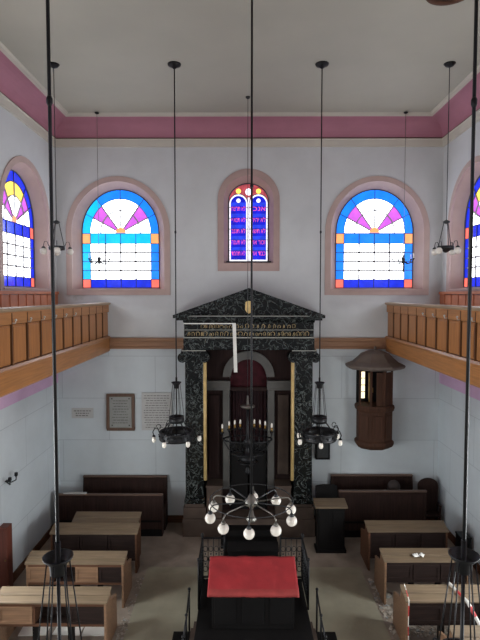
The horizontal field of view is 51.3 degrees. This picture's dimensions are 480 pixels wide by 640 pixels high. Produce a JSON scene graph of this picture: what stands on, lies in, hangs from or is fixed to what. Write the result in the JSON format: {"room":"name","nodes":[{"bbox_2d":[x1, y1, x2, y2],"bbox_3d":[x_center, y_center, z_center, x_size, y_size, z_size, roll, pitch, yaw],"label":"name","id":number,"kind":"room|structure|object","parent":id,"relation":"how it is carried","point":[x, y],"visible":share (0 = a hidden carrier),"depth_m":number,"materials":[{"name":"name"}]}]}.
{"room":"house of worship","nodes":[
{"label":"house of worship","id":0,"kind":"room"},
{"bbox_2d":[0,105,59,571],"bbox_3d":[-5.108,0.572,5.476,0.001,11.150,16.840,0,3,0],"label":"wall","id":1,"kind":"structure","parent":0,"point":[26,413],"depth_m":11.91,"materials":[{"name":"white paint"}]},
{"bbox_2d":[5,472,17,484],"bbox_3d":[-5.012,3.459,10.856,0.250,0.194,0.376,0,3,0],"label":"wall sconce","id":2,"kind":"object","parent":1,"relation":"attached to","point":[15,473],"visible":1,"depth_m":10.85,"materials":[{"name":"black metal"}]},
{"bbox_2d":[0,156,50,294],"bbox_3d":[-5.212,-2.218,11.925,0.360,3.240,2.860,0,3,0],"label":"window","id":3,"kind":"structure","parent":1,"relation":"in","point":[24,207],"depth_m":12.28,"materials":[{"name":"multicoloured glass"}]},
{"bbox_2d":[0,291,58,306],"bbox_3d":[-5.078,0.442,5.469,0.060,1.610,16.840,0,3,0],"label":"trim","id":4,"kind":"structure","parent":1,"relation":"attached to","point":[10,300],"depth_m":11.78,"materials":[{"name":"brown wood"}]},
{"bbox_2d":[13,524,53,582],"bbox_3d":[-5.087,5.965,7.247,0.030,0.200,13.840,0,3,0],"label":"baseboard","id":5,"kind":"structure","parent":1,"relation":"attached to","point":[21,567],"depth_m":12.28,"materials":[{"name":"brown wood"}]},
{"bbox_2d":[0,41,67,146],"bbox_3d":[-4.798,-4.641,5.214,0.620,0.710,16.840,0,3,0],"label":"trim","id":6,"kind":"structure","parent":1,"relation":"attached to","point":[22,95],"depth_m":11.27,"materials":[{"name":"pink paint"}]},
{"bbox_2d":[0,302,110,397],"bbox_3d":[-4.338,0.608,5.515,1.520,1.375,16.720,0,3,0],"label":"gallery","id":7,"kind":"object","parent":1,"relation":"attached to","point":[82,336],"visible":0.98,"depth_m":9.33,"materials":[{"name":"brown wood"}]},
{"bbox_2d":[0,0,479,112],"bbox_3d":[0.202,-5.045,5.174,10.620,0.100,16.840,0,3,0],"label":"ceiling","id":8,"kind":"structure","parent":0,"point":[113,56],"depth_m":9.77,"materials":[{"name":"paint"}]},
{"bbox_2d":[40,62,73,255],"bbox_3d":[-3.828,-3.306,10.363,0.510,3.892,0.507,1,3,25],"label":"lamp","id":9,"kind":"object","parent":8,"relation":"hanging from","point":[54,65],"visible":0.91,"depth_m":10.34,"materials":[{"name":"grey metal"}]},
{"bbox_2d":[38,0,81,639],"bbox_3d":[-1.286,-0.971,3.401,1.047,7.860,0.967,-1,3,-11],"label":"chandelier","id":10,"kind":"object","parent":8,"relation":"hanging from","point":[57,559],"visible":1,"depth_m":3.47,"materials":[{"name":"black metal"}]},
{"bbox_2d":[88,112,110,271],"bbox_3d":[-3.680,-3.295,13.025,0.562,4.120,0.571,0,3,0],"label":"candle lamp","id":11,"kind":"object","parent":8,"relation":"hanging from","point":[99,258],"visible":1,"depth_m":13.06,"materials":[{"name":"metal"}]},
{"bbox_2d":[152,61,200,447],"bbox_3d":[-1.348,-1.324,10.452,1.047,7.860,0.967,0,3,0],"label":"chandelier","id":12,"kind":"object","parent":8,"relation":"hanging from","point":[176,434],"visible":1,"depth_m":10.48,"materials":[{"name":"black metal"}]},
{"bbox_2d":[220,96,273,474],"bbox_3d":[0.174,-0.739,12.177,1.340,9.200,0.718,0,3,0],"label":"chandelier","id":13,"kind":"object","parent":8,"relation":"hanging from","point":[244,458],"visible":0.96,"depth_m":12.33,"materials":[{"name":"grey metal"}]},
{"bbox_2d":[205,0,296,539],"bbox_3d":[0.181,-0.944,7.762,1.457,8.350,1.490,0,3,0],"label":"globe chandelier","id":14,"kind":"object","parent":8,"relation":"hanging from","point":[252,501],"visible":1,"depth_m":7.77,"materials":[{"name":"black metal"}]},
{"bbox_2d":[297,61,342,448],"bbox_3d":[1.682,-1.323,10.440,1.047,7.860,0.967,-1,3,-20],"label":"chandelier","id":15,"kind":"object","parent":8,"relation":"hanging from","point":[320,435],"visible":1,"depth_m":10.45,"materials":[{"name":"black metal"}]},
{"bbox_2d":[392,112,414,271],"bbox_3d":[4.286,-3.293,12.999,0.562,4.120,0.571,-1,3,-23],"label":"candle lamp","id":16,"kind":"object","parent":8,"relation":"hanging from","point":[403,261],"visible":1,"depth_m":12.99,"materials":[{"name":"grey metal"}]},
{"bbox_2d":[426,0,463,5],"bbox_3d":[3.262,-5.097,7.722,0.800,0.050,0.800,0,3,0],"label":"ceiling vent","id":17,"kind":"object","parent":8,"relation":"in","point":[433,2],"visible":1,"depth_m":8.02,"materials":[{"name":"brown wood"}]},
{"bbox_2d":[431,61,460,255],"bbox_3d":[4.292,-3.304,10.331,0.510,3.892,0.507,0,3,8],"label":"lamp","id":18,"kind":"object","parent":8,"relation":"hanging from","point":[451,249],"visible":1,"depth_m":10.29,"materials":[{"name":"grey metal"}]},
{"bbox_2d":[433,0,479,639],"bbox_3d":[1.594,-0.973,3.429,1.047,7.860,0.967,-2,3,-28],"label":"chandelier","id":19,"kind":"object","parent":8,"relation":"hanging from","point":[464,557],"visible":1,"depth_m":3.50,"materials":[{"name":"black metal"}]},
{"bbox_2d":[8,523,479,639],"bbox_3d":[0.202,6.201,5.736,10.620,0.120,16.840,0,3,0],"label":"floor","id":20,"kind":"structure","parent":0,"point":[171,549],"depth_m":12.06,"materials":[{"name":"beige stone"}]},
{"bbox_2d":[0,523,12,588],"bbox_3d":[-4.984,5.126,10.623,0.190,1.540,0.273,0,3,0],"label":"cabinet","id":21,"kind":"object","parent":20,"relation":"on","point":[6,553],"visible":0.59,"depth_m":10.54,"materials":[{"name":"brown wood"}]},
{"bbox_2d":[18,627,49,635],"bbox_3d":[-3.933,5.937,9.624,0.520,0.020,0.400,0,3,-3],"label":"board","id":22,"kind":"object","parent":20,"relation":"on","point":[25,631],"visible":0.54,"depth_m":9.52,"materials":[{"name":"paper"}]},
{"bbox_2d":[0,586,116,639],"bbox_3d":[-3.379,5.438,9.307,2.030,1.049,0.780,0,3,0],"label":"desk","id":23,"kind":"object","parent":20,"relation":"on","point":[20,606],"visible":0.91,"depth_m":8.98,"materials":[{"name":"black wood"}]},
{"bbox_2d":[52,627,83,635],"bbox_3d":[-3.283,5.936,9.642,0.520,0.020,0.400,0,3,3],"label":"board","id":24,"kind":"object","parent":20,"relation":"on","point":[64,630],"visible":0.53,"depth_m":9.52,"materials":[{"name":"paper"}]},
{"bbox_2d":[24,551,131,607],"bbox_3d":[-3.379,5.373,10.600,2.040,1.049,0.770,0,3,0],"label":"desk","id":25,"kind":"object","parent":20,"relation":"on","point":[99,568],"visible":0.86,"depth_m":10.25,"materials":[{"name":"black wood"}]},
{"bbox_2d":[82,627,103,635],"bbox_3d":[-2.733,5.937,9.620,0.520,0.020,0.400,0,3,-1],"label":"board","id":26,"kind":"object","parent":20,"relation":"on","point":[88,631],"visible":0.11,"depth_m":9.52,"materials":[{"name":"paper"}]},
{"bbox_2d":[49,523,139,572],"bbox_3d":[-3.369,5.319,11.674,2.030,1.049,0.340,0,3,0],"label":"desk","id":27,"kind":"object","parent":20,"relation":"on","point":[73,536],"visible":0.72,"depth_m":11.53,"materials":[{"name":"black wood"}]},
{"bbox_2d":[71,512,141,554],"bbox_3d":[-3.252,5.290,12.253,1.620,1.049,0.380,0,3,0],"label":"desk","id":28,"kind":"object","parent":20,"relation":"on","point":[80,517],"visible":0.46,"depth_m":12.22,"materials":[{"name":"black wood"}]},
{"bbox_2d":[54,493,163,535],"bbox_3d":[-3.493,5.188,13.390,2.870,1.140,0.220,0,3,0],"label":"pew","id":29,"kind":"object","parent":20,"relation":"on","point":[151,505],"visible":0.62,"depth_m":13.29,"materials":[{"name":"black wood"}]},
{"bbox_2d":[63,492,86,493],"bbox_3d":[-4.388,4.606,13.309,0.600,0.030,0.080,0,3,0],"label":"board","id":30,"kind":"object","parent":29,"relation":"on","point":[64,492],"visible":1,"depth_m":13.29,"materials":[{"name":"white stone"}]},
{"bbox_2d":[83,475,167,529],"bbox_3d":[-3.211,5.045,13.842,2.350,1.380,0.480,0,3,0],"label":"pew","id":31,"kind":"object","parent":20,"relation":"on","point":[91,483],"visible":0.51,"depth_m":13.97,"materials":[{"name":"black wood"}]},
{"bbox_2d":[116,574,144,639],"bbox_3d":[-2.252,5.908,10.248,0.212,0.030,2.503,0,3,0],"label":"rubble","id":32,"kind":"object","parent":20,"relation":"on","point":[139,587],"visible":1,"depth_m":9.86,"materials":[{"name":"stone"}]},
{"bbox_2d":[173,288,324,548],"bbox_3d":[0.232,2.460,13.230,3.940,6.596,1.476,0,3,0],"label":"torah ark","id":33,"kind":"object","parent":20,"relation":"on","point":[284,352],"depth_m":13.27,"materials":[{"name":"black stone"}]},
{"bbox_2d":[230,391,266,507],"bbox_3d":[0.235,3.583,13.845,1.000,3.300,0.047,0,3,0],"label":"curtain","id":34,"kind":"object","parent":33,"relation":"hanging from","point":[237,398],"depth_m":13.80,"materials":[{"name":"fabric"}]},
{"bbox_2d":[123,567,390,639],"bbox_3d":[0.305,6.093,6.551,5.000,0.015,10.480,0,3,0],"label":"covering","id":35,"kind":"object","parent":20,"relation":"on","point":[348,607],"visible":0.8,"depth_m":10.39,"materials":[{"name":"beige carpet"}]},
{"bbox_2d":[181,587,190,639],"bbox_3d":[-0.965,5.525,8.991,0.060,0.875,1.060,0,3,0],"label":"stair rail","id":36,"kind":"object","parent":35,"relation":"on","point":[187,613],"visible":1,"depth_m":9.16,"materials":[{"name":"black metal"}]},
{"bbox_2d":[172,578,336,639],"bbox_3d":[0.270,5.767,9.073,3.050,0.385,3.150,0,3,0],"label":"platform","id":37,"kind":"object","parent":35,"relation":"on","point":[202,629],"visible":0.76,"depth_m":9.06,"materials":[{"name":"black wood"}]},
{"bbox_2d":[197,534,203,609],"bbox_3d":[-0.791,5.019,10.036,0.059,1.012,1.002,0,3,0],"label":"iron railing","id":38,"kind":"object","parent":37,"relation":"on","point":[200,559],"visible":1,"depth_m":9.95,"materials":[{"name":"black metal"}]},
{"bbox_2d":[201,533,225,579],"bbox_3d":[-0.559,4.993,10.565,0.522,1.012,0.059,0,3,0],"label":"iron railing","id":39,"kind":"object","parent":37,"relation":"on","point":[223,537],"visible":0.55,"depth_m":10.55,"materials":[{"name":"black metal"}]},
{"bbox_2d":[212,597,293,628],"bbox_3d":[0.236,5.094,9.265,1.600,0.940,0.740,0,3,0],"label":"desk","id":40,"kind":"object","parent":37,"relation":"on","point":[227,612],"visible":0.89,"depth_m":8.98,"materials":[{"name":"black wood"}]},
{"bbox_2d":[207,556,298,597],"bbox_3d":[0.236,4.730,9.247,1.631,0.324,0.828,0,3,0],"label":"cloth","id":41,"kind":"object","parent":40,"relation":"on","point":[229,576],"visible":1,"depth_m":9.18,"materials":[{"name":"red fabric"}]},
{"bbox_2d":[227,541,278,555],"bbox_3d":[0.271,5.097,10.402,1.060,0.820,0.370,0,3,0],"label":"stand","id":42,"kind":"object","parent":37,"relation":"on","point":[234,548],"visible":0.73,"depth_m":10.27,"materials":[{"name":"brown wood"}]},
{"bbox_2d":[279,533,303,577],"bbox_3d":[1.081,4.993,10.558,0.522,1.012,0.059,0,3,0],"label":"iron railing","id":43,"kind":"object","parent":37,"relation":"on","point":[280,535],"visible":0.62,"depth_m":10.54,"materials":[{"name":"black metal"}]},
{"bbox_2d":[301,534,309,609],"bbox_3d":[1.309,5.019,10.028,0.059,1.012,1.002,0,3,0],"label":"iron railing","id":44,"kind":"object","parent":37,"relation":"on","point":[305,560],"visible":1,"depth_m":9.96,"materials":[{"name":"black metal"}]},
{"bbox_2d":[315,588,326,639],"bbox_3d":[1.455,5.526,8.981,0.060,0.875,1.060,0,3,0],"label":"stair rail","id":45,"kind":"object","parent":35,"relation":"on","point":[316,589],"visible":1,"depth_m":9.20,"materials":[{"name":"black metal"}]},
{"bbox_2d":[315,484,336,535],"bbox_3d":[2.291,5.073,13.081,0.580,1.400,0.500,0,3,0],"label":"wooden chair","id":46,"kind":"object","parent":20,"relation":"on","point":[322,490],"visible":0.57,"depth_m":13.26,"materials":[{"name":"black wood"}]},
{"bbox_2d":[313,498,347,552],"bbox_3d":[2.269,5.174,12.585,0.800,1.249,0.400,0,3,0],"label":"lectern","id":47,"kind":"object","parent":20,"relation":"on","point":[330,512],"visible":1,"depth_m":12.44,"materials":[{"name":"black wood"}]},
{"bbox_2d":[330,474,412,491],"bbox_3d":[3.674,5.027,13.814,2.280,1.420,0.480,0,3,0],"label":"pew","id":48,"kind":"object","parent":20,"relation":"on","point":[343,481],"visible":0.39,"depth_m":13.94,"materials":[{"name":"black wood"}]},
{"bbox_2d":[387,480,399,489],"bbox_3d":[4.214,4.831,13.702,0.340,0.898,0.340,0,3,0],"label":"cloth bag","id":49,"kind":"object","parent":48,"relation":"on","point":[393,484],"visible":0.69,"depth_m":13.58,"materials":[{"name":"grey fabric"}]},
{"bbox_2d":[337,490,426,537],"bbox_3d":[3.772,5.131,13.318,2.320,1.260,0.220,0,3,0],"label":"pew","id":50,"kind":"object","parent":20,"relation":"on","point":[362,505],"visible":0.73,"depth_m":13.22,"materials":[{"name":"black wood"}]},
{"bbox_2d":[360,520,448,570],"bbox_3d":[3.907,5.303,12.004,1.880,1.049,0.800,0,3,0],"label":"desk","id":51,"kind":"object","parent":20,"relation":"on","point":[377,534],"visible":0.74,"depth_m":11.64,"materials":[{"name":"black wood"}]},
{"bbox_2d":[368,578,449,637],"bbox_3d":[3.847,5.922,9.805,2.088,0.061,3.146,0,3,0],"label":"rubble","id":52,"kind":"object","parent":20,"relation":"on","point":[388,594],"visible":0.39,"depth_m":9.70,"materials":[{"name":"grey stone"}]},
{"bbox_2d":[374,548,467,604],"bbox_3d":[3.852,5.368,10.696,1.780,1.049,0.800,0,3,0],"label":"desk","id":53,"kind":"object","parent":20,"relation":"on","point":[393,564],"visible":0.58,"depth_m":10.33,"materials":[{"name":"black wood"}]},
{"bbox_2d":[417,478,441,519],"bbox_3d":[5.163,5.045,13.638,0.560,1.400,0.320,0,3,0],"label":"wooden chair","id":54,"kind":"object","parent":20,"relation":"on","point":[430,485],"visible":0.66,"depth_m":13.73,"materials":[{"name":"brown wood"}]},
{"bbox_2d":[393,584,479,639],"bbox_3d":[3.976,5.435,9.352,2.020,1.049,0.810,0,3,0],"label":"desk","id":55,"kind":"object","parent":20,"relation":"on","point":[425,602],"visible":0.81,"depth_m":8.98,"materials":[{"name":"black wood"}]},
{"bbox_2d":[404,584,408,639],"bbox_3d":[3.020,5.375,9.091,0.024,0.996,0.356,0,3,4],"label":"barrier tape","id":56,"kind":"object","parent":55,"relation":"hanging from","point":[404,584],"visible":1,"depth_m":8.93,"materials":[{"name":"white plastic"}]},
{"bbox_2d":[449,582,479,624],"bbox_3d":[4.073,5.231,8.878,0.078,0.734,0.922,-2,3,-30],"label":"barrier tape","id":57,"kind":"object","parent":55,"relation":"hanging from","point":[450,583],"visible":0.59,"depth_m":8.85,"materials":[{"name":"white plastic"}]},
{"bbox_2d":[439,625,479,639],"bbox_3d":[4.212,5.493,8.198,1.640,1.049,0.820,0,3,0],"label":"desk","id":58,"kind":"object","parent":20,"relation":"on","point":[457,627],"visible":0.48,"depth_m":8.05,"materials":[{"name":"black wood"}]},
{"bbox_2d":[455,531,471,548],"bbox_3d":[5.347,5.478,11.987,0.260,0.700,0.340,0,3,0],"label":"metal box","id":59,"kind":"object","parent":20,"relation":"on","point":[458,533],"visible":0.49,"depth_m":11.91,"materials":[{"name":"black metal"}]},
{"bbox_2d":[54,147,443,514],"bbox_3d":[0.235,0.153,13.864,10.620,11.150,0.001,0,3,0],"label":"wall","id":60,"kind":"structure","parent":0,"point":[86,446],"depth_m":13.82,"materials":[{"name":"paint"}]},
{"bbox_2d":[72,408,92,417],"bbox_3d":[-4.405,2.605,13.985,0.600,0.280,0.033,0,3,0],"label":"marble plaque","id":61,"kind":"object","parent":60,"relation":"attached to","point":[76,412],"visible":1,"depth_m":13.97,"materials":[{"name":"white stone"}]},
{"bbox_2d":[66,176,169,294],"bbox_3d":[-3.354,-2.316,13.885,2.860,3.240,0.360,0,3,0],"label":"window","id":62,"kind":"structure","parent":60,"relation":"in","point":[134,227],"depth_m":14.03,"materials":[{"name":"multicoloured glass"}]},
{"bbox_2d":[106,394,134,430],"bbox_3d":[-3.335,2.576,13.966,0.800,1.040,0.060,0,3,0],"label":"framed notice","id":63,"kind":"object","parent":60,"relation":"attached to","point":[120,408],"visible":1,"depth_m":13.96,"materials":[{"name":"white paper"}]},
{"bbox_2d":[110,338,183,348],"bbox_3d":[-2.535,0.651,13.860,2.140,0.315,0.080,0,3,0],"label":"trim","id":64,"kind":"structure","parent":60,"relation":"attached to","point":[115,343],"depth_m":13.85,"materials":[{"name":"brown wood"}]},
{"bbox_2d":[142,393,171,429],"bbox_3d":[-2.325,2.555,13.974,0.840,1.060,0.033,0,3,0],"label":"tablet","id":65,"kind":"object","parent":60,"relation":"attached to","point":[156,407],"visible":0.94,"depth_m":13.96,"materials":[{"name":"white stone"}]},
{"bbox_2d":[55,112,442,146],"bbox_3d":[0.234,-5.045,13.294,10.620,0.710,0.620,0,3,0],"label":"trim","id":66,"kind":"structure","parent":60,"relation":"attached to","point":[192,129],"depth_m":13.48,"materials":[{"name":"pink paint"}]},
{"bbox_2d":[218,169,279,270],"bbox_3d":[0.236,-2.745,13.848,1.700,2.780,0.316,0,3,0],"label":"window","id":67,"kind":"structure","parent":60,"relation":"in","point":[234,194],"depth_m":13.94,"materials":[{"name":"glass"}]},
{"bbox_2d":[168,515,434,522],"bbox_3d":[0.235,5.622,14.123,10.560,0.200,0.030,0,3,0],"label":"baseboard","id":68,"kind":"structure","parent":60,"relation":"attached to","point":[171,518],"depth_m":14.11,"materials":[{"name":"brown wood"}]},
{"bbox_2d":[315,444,329,459],"bbox_3d":[2.305,3.607,13.959,0.400,0.560,0.130,0,3,0],"label":"wall box","id":69,"kind":"object","parent":60,"relation":"attached to","point":[320,454],"visible":0.56,"depth_m":13.90,"materials":[{"name":"black wood"}]},
{"bbox_2d":[314,338,385,348],"bbox_3d":[2.985,0.652,13.838,2.100,0.315,0.080,0,3,0],"label":"trim","id":70,"kind":"structure","parent":60,"relation":"attached to","point":[325,343],"depth_m":13.82,"materials":[{"name":"brown wood"}]},
{"bbox_2d":[345,346,405,449],"bbox_3d":[3.654,2.089,13.482,1.515,2.780,0.928,0,3,0],"label":"pulpit","id":71,"kind":"object","parent":60,"relation":"attached to","point":[374,406],"visible":1,"depth_m":13.31,"materials":[{"name":"brown wood"}]},
{"bbox_2d":[325,176,429,294],"bbox_3d":[3.766,-2.315,13.857,2.860,3.240,0.360,0,3,0],"label":"window","id":72,"kind":"structure","parent":60,"relation":"in","point":[358,261],"depth_m":13.99,"materials":[{"name":"glass"}]},
{"bbox_2d":[385,302,479,387],"bbox_3d":[4.692,0.610,5.479,1.520,1.375,16.720,0,3,0],"label":"gallery","id":73,"kind":"object","parent":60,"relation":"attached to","point":[431,336],"visible":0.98,"depth_m":10.23,"materials":[{"name":"brown wood"}]},
{"bbox_2d":[437,121,479,563],"bbox_3d":[5.512,0.574,5.433,0.001,11.150,16.840,0,3,0],"label":"wall","id":74,"kind":"structure","parent":0,"point":[452,391],"depth_m":12.74,"materials":[{"name":"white paint"}]},
{"bbox_2d":[430,64,479,146],"bbox_3d":[5.202,-4.639,5.174,0.620,0.710,16.840,0,3,0],"label":"trim","id":75,"kind":"structure","parent":74,"relation":"attached to","point":[459,98],"depth_m":12.12,"materials":[{"name":"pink paint"}]},
{"bbox_2d":[438,518,479,574],"bbox_3d":[5.503,5.968,7.205,0.030,0.200,13.840,0,3,0],"label":"baseboard","id":76,"kind":"structure","parent":74,"relation":"attached to","point":[451,536],"depth_m":12.87,"materials":[{"name":"brown wood"}]},
{"bbox_2d":[439,291,479,305],"bbox_3d":[5.482,0.445,5.427,0.060,1.610,16.840,0,3,0],"label":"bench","id":77,"kind":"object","parent":74,"relation":"attached to","point":[445,299],"depth_m":12.55,"materials":[{"name":"brown wood"}]},
{"bbox_2d":[446,155,479,294],"bbox_3d":[5.668,-2.216,11.882,0.360,3.240,2.860,0,3,0],"label":"window","id":78,"kind":"structure","parent":74,"relation":"in","point":[459,208],"depth_m":12.86,"materials":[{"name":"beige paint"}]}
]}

